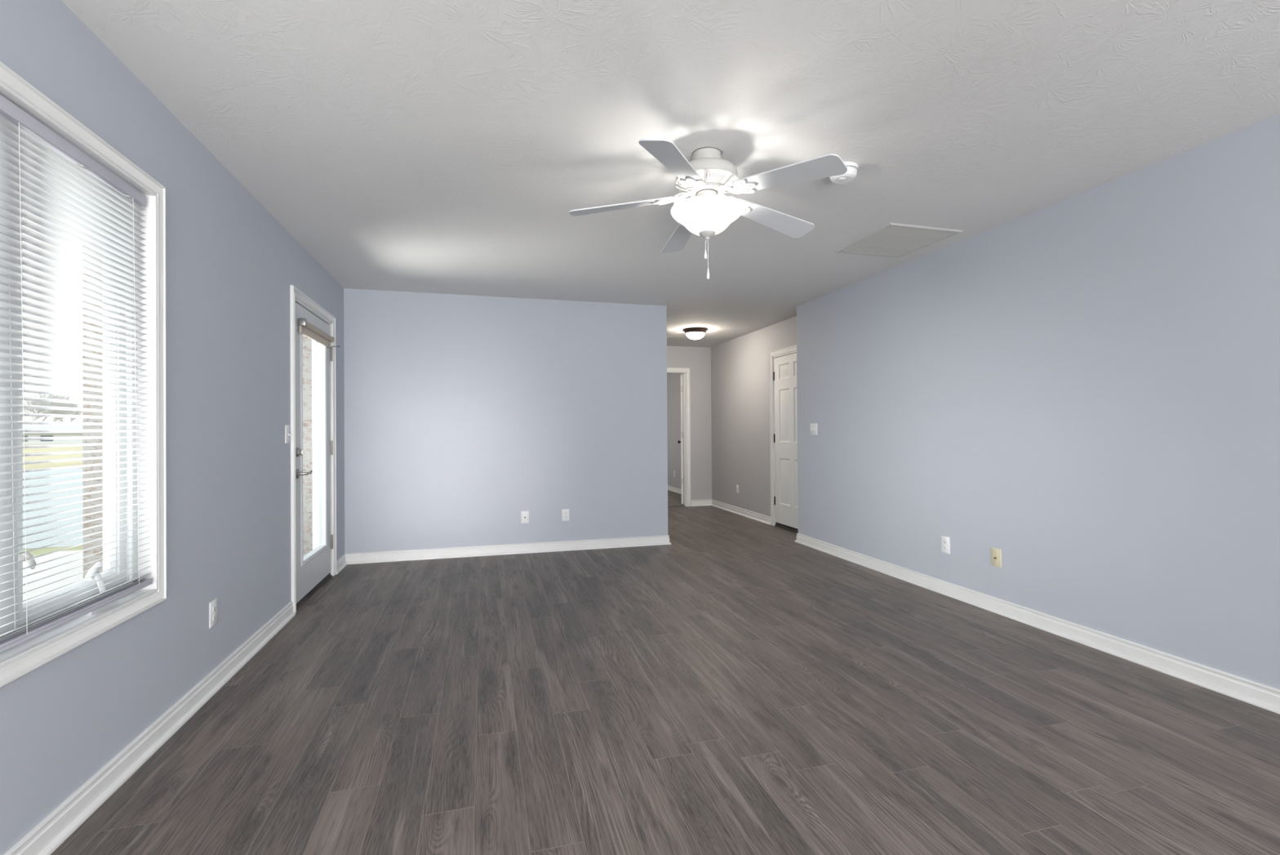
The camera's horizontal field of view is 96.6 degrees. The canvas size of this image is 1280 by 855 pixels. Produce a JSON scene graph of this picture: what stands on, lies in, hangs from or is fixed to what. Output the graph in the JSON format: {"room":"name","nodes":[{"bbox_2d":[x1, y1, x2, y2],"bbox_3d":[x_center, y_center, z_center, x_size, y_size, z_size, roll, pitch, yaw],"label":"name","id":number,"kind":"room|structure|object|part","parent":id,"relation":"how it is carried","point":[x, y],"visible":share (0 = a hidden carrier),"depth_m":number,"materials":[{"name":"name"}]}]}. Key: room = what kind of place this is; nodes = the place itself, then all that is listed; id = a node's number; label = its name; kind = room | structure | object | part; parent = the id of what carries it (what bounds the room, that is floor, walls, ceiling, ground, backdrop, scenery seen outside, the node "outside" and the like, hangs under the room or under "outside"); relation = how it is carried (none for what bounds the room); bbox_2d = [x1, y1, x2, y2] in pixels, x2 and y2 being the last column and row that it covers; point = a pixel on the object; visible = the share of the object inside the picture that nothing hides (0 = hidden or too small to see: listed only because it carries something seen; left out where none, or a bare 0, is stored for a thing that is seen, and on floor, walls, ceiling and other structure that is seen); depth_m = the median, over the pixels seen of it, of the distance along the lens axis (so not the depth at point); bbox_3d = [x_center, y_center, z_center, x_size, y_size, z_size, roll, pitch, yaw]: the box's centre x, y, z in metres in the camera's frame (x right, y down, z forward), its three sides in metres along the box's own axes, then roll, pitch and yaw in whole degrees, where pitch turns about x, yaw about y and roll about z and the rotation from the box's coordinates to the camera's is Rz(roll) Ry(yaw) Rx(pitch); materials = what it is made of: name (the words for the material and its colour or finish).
{"room":"empty living room","nodes":[
{"label":"empty living room","id":0,"kind":"room"},
{"bbox_2d":[0,0,344,854],"bbox_3d":[-1.611,-0.038,1.108,0.140,2.440,8.387,0,0,-15],"label":"wall","id":1,"kind":"structure","parent":0,"point":[231,266],"depth_m":2.39,"materials":[{"name":"blue paint"}]},
{"bbox_2d":[0,61,166,687],"bbox_3d":[-1.634,-0.137,1.238,0.155,1.580,1.926,0,0,-15],"label":"window","id":2,"kind":"structure","parent":1,"relation":"in","point":[19,660],"depth_m":2.02,"materials":[{"name":"white paint"}]},
{"bbox_3d":[-1.664,-0.137,1.230,0.094,1.464,1.810,0,0,-15],"label":"frame","id":3,"kind":"part","parent":2,"relation":"part of","materials":[{"name":"white plastic"}]},
{"bbox_3d":[-1.821,-0.133,1.825,0.040,1.376,0.508,0,0,-15],"label":"sash","id":4,"kind":"part","parent":2,"relation":"part of","materials":[{"name":"white plastic"}]},
{"bbox_2d":[0,94,152,653],"bbox_3d":[-1.588,-0.144,1.248,0.043,1.429,1.780,0,0,-15],"label":"window blind","id":5,"kind":"object","parent":2,"relation":"attached to","point":[43,175],"visible":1,"depth_m":1.70,"materials":[{"name":"plastic"}]},
{"bbox_3d":[-1.663,-0.132,1.524,0.043,1.369,0.001,0,0,-15],"label":"ladder cord","id":6,"kind":"part","parent":5,"relation":"part of","materials":[{"name":"white fabric"}]},
{"bbox_3d":[-1.599,-0.839,1.247,0.028,0.038,1.776,0,0,-15],"label":"head rail","id":7,"kind":"part","parent":5,"relation":"part of","materials":[{"name":"white plastic"}]},
{"bbox_3d":[-1.576,0.560,1.247,0.026,0.022,1.780,0,0,-15],"label":"rail","id":8,"kind":"part","parent":5,"relation":"part of","materials":[{"name":"white plastic"}]},
{"bbox_3d":[-1.799,-0.129,2.020,0.043,1.369,0.001,0,0,-15],"label":"ladder cord","id":9,"kind":"part","parent":5,"relation":"part of","materials":[{"name":"white fabric"}]},
{"bbox_3d":[-1.765,0.503,1.856,0.025,0.129,0.099,0,0,-15],"label":"crank handle","id":10,"kind":"part","parent":2,"relation":"part of","materials":[{"name":"white plastic"}]},
{"bbox_2d":[3,554,347,854],"bbox_3d":[-1.504,1.136,1.054,0.027,0.091,8.241,0,0,-15],"label":"baseboard","id":11,"kind":"structure","parent":1,"relation":"attached to","point":[48,834],"depth_m":2.00,"materials":[{"name":"white paint"}]},
{"bbox_2d":[208,598,217,627],"bbox_3d":[-1.937,0.843,2.595,0.009,0.114,0.073,0,0,-15],"label":"wall outlet","id":12,"kind":"object","parent":1,"relation":"attached to","point":[213,605],"visible":1,"depth_m":2.58,"materials":[{"name":"white plastic"}]},
{"bbox_2d":[213,604,217,612],"bbox_3d":[-1.935,0.824,2.596,0.003,0.027,0.034,0,0,-15],"label":"receptacle","id":13,"kind":"object","parent":12,"relation":"attached to","point":[215,606],"depth_m":2.60,"materials":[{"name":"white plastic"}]},
{"bbox_2d":[213,613,217,620],"bbox_3d":[-1.935,0.863,2.596,0.003,0.027,0.034,0,0,-15],"label":"receptacle","id":14,"kind":"object","parent":12,"relation":"attached to","point":[215,615],"depth_m":2.60,"materials":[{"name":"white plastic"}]},
{"bbox_2d":[284,424,291,443],"bbox_3d":[-2.205,0.042,3.587,0.023,0.114,0.073,0,0,-15],"label":"light switch","id":15,"kind":"object","parent":1,"relation":"attached to","point":[287,434],"visible":1,"depth_m":3.57,"materials":[{"name":"white plastic"}]},
{"bbox_2d":[289,284,340,612],"bbox_3d":[-2.413,0.147,4.160,0.200,2.110,1.080,0,0,-15],"label":"door","id":16,"kind":"structure","parent":1,"relation":"in","point":[310,571],"depth_m":4.42,"materials":[{"name":"white paint"}]},
{"bbox_3d":[-2.266,0.307,3.786,0.016,0.066,0.066,0,0,-15],"label":"handle","id":17,"kind":"part","parent":16,"relation":"part of","materials":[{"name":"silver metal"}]},
{"bbox_3d":[-2.253,0.305,3.854,0.054,0.028,0.143,0,0,-15],"label":"lever","id":18,"kind":"part","parent":16,"relation":"part of","materials":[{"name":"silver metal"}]},
{"bbox_3d":[-2.381,0.102,4.167,0.021,1.678,0.641,0,0,-15],"label":"glass moulding","id":19,"kind":"part","parent":16,"relation":"part of","materials":[{"name":"paint"}]},
{"bbox_2d":[297,317,334,347],"bbox_3d":[-2.364,-0.677,4.189,0.047,0.105,0.776,0,0,-15],"label":"door shade","id":20,"kind":"object","parent":16,"relation":"attached to","point":[306,328],"visible":1,"depth_m":4.10,"materials":[{"name":"beige fabric"}]},
{"bbox_2d":[343,288,667,553],"bbox_3d":[-1.186,-0.020,5.510,3.006,2.440,0.120,0,0,-15],"label":"wall","id":21,"kind":"structure","parent":0,"point":[464,415],"depth_m":5.41,"materials":[{"name":"blue paint"}]},
{"bbox_2d":[344,534,671,564],"bbox_3d":[-1.162,1.155,5.495,3.032,0.091,0.147,0,0,-15],"label":"baseboard","id":22,"kind":"structure","parent":21,"relation":"attached to","point":[539,547],"depth_m":5.39,"materials":[{"name":"white paint"}]},
{"bbox_2d":[520,511,528,523],"bbox_3d":[-1.099,0.858,5.457,0.073,0.114,0.016,0,0,-15],"label":"cable jack","id":23,"kind":"object","parent":21,"relation":"attached to","point":[524,514],"visible":1,"depth_m":5.46,"materials":[{"name":"white plastic"}]},
{"bbox_2d":[561,508,569,520],"bbox_3d":[-0.724,0.853,5.564,0.073,0.114,0.009,0,0,-15],"label":"wall outlet","id":24,"kind":"object","parent":21,"relation":"attached to","point":[566,512],"visible":1,"depth_m":5.56,"materials":[{"name":"white plastic"}]},
{"bbox_2d":[50,505,1279,854],"bbox_3d":[0.379,1.179,2.999,4.686,0.001,11.000,0,0,-15],"label":"floor","id":25,"kind":"structure","parent":0,"point":[735,685],"depth_m":2.23,"materials":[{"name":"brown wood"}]},
{"bbox_2d":[61,0,1279,346],"bbox_3d":[-0.076,-1.311,4.550,4.931,0.120,14.440,0,0,-15],"label":"ceiling","id":26,"kind":"structure","parent":0,"point":[425,146],"depth_m":2.30,"materials":[{"name":"white paint"}]},
{"bbox_2d":[683,327,706,340],"bbox_3d":[0.702,-1.173,7.240,0.307,0.140,0.307,0,0,-15],"label":"ceiling lamp","id":27,"kind":"object","parent":26,"relation":"attached to","point":[694,333],"visible":1,"depth_m":7.15,"materials":[{"name":"white glass"}]},
{"bbox_2d":[568,138,847,279],"bbox_3d":[0.310,-0.974,2.676,1.243,0.577,1.208,0,0,-15],"label":"ceiling fan","id":28,"kind":"object","parent":26,"relation":"hanging from","point":[706,178],"visible":1,"depth_m":2.53,"materials":[{"name":"white metal"}]},
{"bbox_3d":[-0.072,-1.036,2.683,0.517,0.072,0.134,0,0,5],"label":"fan blade","id":29,"kind":"part","parent":28,"relation":"part of","materials":[{"name":"white wood"}]},
{"bbox_3d":[0.149,-1.046,2.287,0.134,0.058,0.518,0,0,23],"label":"fan blade","id":30,"kind":"part","parent":28,"relation":"part of","materials":[{"name":"white wood"}]},
{"bbox_3d":[0.242,-1.032,3.016,0.139,0.081,0.517,0,0,-15],"label":"fan blade","id":31,"kind":"part","parent":28,"relation":"part of","materials":[{"name":"white wood"}]},
{"bbox_3d":[0.309,-1.115,2.637,0.295,0.038,0.295,0,0,-15],"label":"vent plate","id":32,"kind":"part","parent":28,"relation":"part of","materials":[{"name":"white metal"}]},
{"bbox_3d":[0.310,-0.951,2.636,0.337,0.110,0.337,0,0,-15],"label":"lamp shade","id":33,"kind":"part","parent":28,"relation":"part of","materials":[{"name":"white glass"}]},
{"bbox_3d":[0.314,-0.803,2.636,0.004,0.138,0.002,0,0,-15],"label":"pull chain","id":34,"kind":"part","parent":28,"relation":"part of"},
{"bbox_3d":[0.646,-1.036,2.823,0.516,0.081,0.134,0,0,-31],"label":"fan blade","id":35,"kind":"part","parent":28,"relation":"part of","materials":[{"name":"white wood"}]},
{"bbox_3d":[0.592,-1.042,2.375,0.517,0.072,0.134,-1,0,41],"label":"fan blade","id":36,"kind":"part","parent":28,"relation":"part of","materials":[{"name":"white wood"}]},
{"bbox_2d":[829,161,857,183],"bbox_3d":[0.993,-1.235,2.789,0.138,0.063,0.138,0,0,-15],"label":"smoke detector","id":37,"kind":"object","parent":26,"relation":"attached to","point":[852,167],"visible":0.62,"depth_m":2.75,"materials":[{"name":"white plastic"}]},
{"bbox_2d":[835,222,963,257],"bbox_3d":[1.739,-1.261,3.881,0.553,0.010,0.577,0,0,-15],"label":"ceiling vent","id":38,"kind":"object","parent":26,"relation":"in","point":[892,239],"visible":1,"depth_m":3.83,"materials":[{"name":"metal"}]},
{"bbox_2d":[666,373,682,488],"bbox_3d":[0.750,-0.008,10.551,0.120,2.440,3.283,0,0,-15],"label":"wall","id":39,"kind":"structure","parent":0,"point":[673,380],"depth_m":10.73,"materials":[{"name":"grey paint"}]},
{"bbox_2d":[667,484,681,493],"bbox_3d":[0.702,1.167,10.469,0.027,0.091,3.163,0,0,-15],"label":"baseboard","id":40,"kind":"structure","parent":39,"relation":"attached to","point":[669,487],"depth_m":10.67,"materials":[{"name":"white paint"}]},
{"bbox_2d":[667,489,683,505],"bbox_3d":[-0.654,1.223,10.078,2.850,0.032,3.200,0,0,-15],"label":"floor","id":41,"kind":"structure","parent":0,"point":[674,498],"depth_m":9.62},
{"bbox_2d":[666,346,711,500],"bbox_3d":[-0.260,-0.011,8.511,2.795,2.440,0.120,0,0,-15],"label":"wall","id":42,"kind":"structure","parent":0,"point":[698,359],"depth_m":8.77,"materials":[{"name":"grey paint"}]},
{"bbox_2d":[666,367,690,506],"bbox_3d":[0.510,0.151,8.879,0.616,2.110,1.388,-1,0,38],"label":"door frame","id":43,"kind":"structure","parent":42,"relation":"in","point":[685,441],"depth_m":8.71,"materials":[{"name":"white paint"}]},
{"bbox_2d":[690,499,711,506],"bbox_3d":[-0.233,1.163,8.434,2.795,0.091,0.027,0,0,-15],"label":"baseboard","id":44,"kind":"structure","parent":42,"relation":"attached to","point":[695,502],"depth_m":8.75,"materials":[{"name":"white paint"}]},
{"bbox_2d":[711,315,796,516],"bbox_3d":[1.535,-0.027,7.476,0.120,2.440,3.065,0,0,-15],"label":"wall","id":45,"kind":"structure","parent":0,"point":[740,366],"depth_m":7.68,"materials":[{"name":"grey paint"}]},
{"bbox_2d":[736,484,738,493],"bbox_3d":[1.350,0.854,7.923,0.009,0.114,0.073,0,0,-15],"label":"wall outlet","id":46,"kind":"object","parent":45,"relation":"attached to","point":[737,486],"visible":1,"depth_m":7.91,"materials":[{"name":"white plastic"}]},
{"bbox_2d":[711,499,770,524],"bbox_3d":[1.353,1.150,7.882,0.027,0.091,1.879,0,0,-15],"label":"baseboard","id":47,"kind":"structure","parent":45,"relation":"attached to","point":[756,516],"depth_m":7.73,"materials":[{"name":"white paint"}]},
{"bbox_2d":[769,344,798,533],"bbox_3d":[1.758,0.132,6.533,0.187,2.110,0.941,0,0,-15],"label":"door","id":48,"kind":"structure","parent":45,"relation":"in","point":[783,362],"depth_m":6.70,"materials":[{"name":"white paint"}]},
{"bbox_2d":[796,113,1279,688],"bbox_3d":[2.866,-0.061,2.119,0.382,2.440,7.972,0,0,-15],"label":"wall","id":49,"kind":"structure","parent":0,"point":[1083,388],"depth_m":3.06,"materials":[{"name":"blue paint"}]},
{"bbox_2d":[810,422,817,435],"bbox_3d":[1.700,0.017,5.610,0.023,0.114,0.119,0,0,-15],"label":"light switch","id":50,"kind":"object","parent":49,"relation":"attached to","point":[813,426],"visible":1,"depth_m":5.60,"materials":[{"name":"white plastic"}]},
{"bbox_2d":[941,535,950,553],"bbox_3d":[2.148,0.825,4.017,0.009,0.114,0.073,0,0,-15],"label":"wall outlet","id":51,"kind":"object","parent":49,"relation":"attached to","point":[944,540],"visible":1,"depth_m":4.01,"materials":[{"name":"white plastic"}]},
{"bbox_2d":[991,546,1001,567],"bbox_3d":[2.253,0.824,3.618,0.016,0.114,0.073,0,0,-15],"label":"cable jack","id":52,"kind":"object","parent":49,"relation":"attached to","point":[996,553],"visible":1,"depth_m":3.61,"materials":[{"name":"beige plastic"}]},
{"bbox_2d":[794,533,1279,714],"bbox_3d":[2.799,1.114,2.107,0.289,0.091,7.999,0,0,-15],"label":"baseboard","id":53,"kind":"structure","parent":49,"relation":"attached to","point":[1268,697],"depth_m":3.06,"materials":[{"name":"white paint"}]},
{"label":"outside","id":54,"kind":"structure","parent":0,"visible":0},
{"bbox_2d":[22,443,82,468],"bbox_3d":[-240.815,3.573,160.066,420.000,0.920,364.000,0,0,-15],"label":"bank","id":55,"kind":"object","parent":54,"point":[31,458],"depth_m":35.95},
{"bbox_2d":[23,387,57,421],"bbox_3d":[-98.031,-2.005,93.003,4.784,9.594,4.716,0,0,-39],"label":"bare tree","id":56,"kind":"object","parent":55,"relation":"on","point":[36,402],"visible":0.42,"depth_m":92.31,"materials":[{"name":"grey plant"}]},
{"bbox_2d":[33,385,69,421],"bbox_3d":[-104.635,-2.565,101.689,5.128,11.053,5.055,-1,0,28],"label":"bare tree","id":57,"kind":"object","parent":55,"relation":"on","point":[51,395],"visible":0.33,"depth_m":101.48,"materials":[{"name":"grey plant"}]},
{"bbox_2d":[22,424,82,444],"bbox_3d":[-79.452,0.985,74.593,30.060,2.650,21.873,0,0,-15],"label":"house","id":58,"kind":"structure","parent":55,"relation":"on","point":[26,426],"depth_m":73.75,"materials":[{"name":"white"}]},
{"bbox_2d":[44,395,74,421],"bbox_3d":[-113.485,-2.116,111.782,5.107,10.265,5.034,0,0,-12],"label":"bare tree","id":59,"kind":"object","parent":55,"relation":"on","point":[55,419],"visible":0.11,"depth_m":111.15,"materials":[{"name":"grey plant"}]},
{"bbox_2d":[56,388,80,421],"bbox_3d":[-121.438,-2.883,120.974,5.025,12.221,4.954,0,0,-8],"label":"bare tree","id":60,"kind":"object","parent":55,"relation":"on","point":[66,397],"visible":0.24,"depth_m":120.65,"materials":[{"name":"grey plant"}]},
{"bbox_2d":[66,396,82,422],"bbox_3d":[-137.263,-2.625,138.971,4.901,12.048,4.831,0,0,-2],"label":"bare tree","id":61,"kind":"object","parent":55,"relation":"on","point":[77,412],"visible":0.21,"depth_m":138.43,"materials":[{"name":"grey plant"}]},
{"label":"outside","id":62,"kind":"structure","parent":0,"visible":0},
{"bbox_2d":[22,544,83,556],"bbox_3d":[-20.934,1.679,-1.803,38.650,0.460,19.600,0,0,-15],"label":"lawn","id":63,"kind":"structure","parent":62,"point":[43,550],"depth_m":7.98,"materials":[{"name":"yellow plant"}]},
{"bbox_2d":[22,550,83,600],"bbox_3d":[-3.517,1.367,1.734,3.219,0.100,10.220,0,0,-15],"label":"patio slab","id":64,"kind":"object","parent":63,"relation":"on","point":[28,571],"visible":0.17,"depth_m":5.29,"materials":[{"name":"concrete"}]},
{"bbox_2d":[80,235,312,577],"bbox_3d":[-3.827,-0.135,5.055,1.730,2.940,0.330,0,0,-15],"label":"brick column","id":65,"kind":"structure","parent":64,"relation":"on","point":[307,341],"depth_m":4.73,"materials":[{"name":"white brick"}]},
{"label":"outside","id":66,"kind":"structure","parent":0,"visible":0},
{"bbox_2d":[22,467,83,548],"bbox_3d":[-73.748,2.245,4.313,180.000,0.001,25.300,0,0,-15],"label":"pond","id":67,"kind":"structure","parent":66,"point":[35,473],"depth_m":13.12,"materials":[{"name":"liquid"}]}
]}

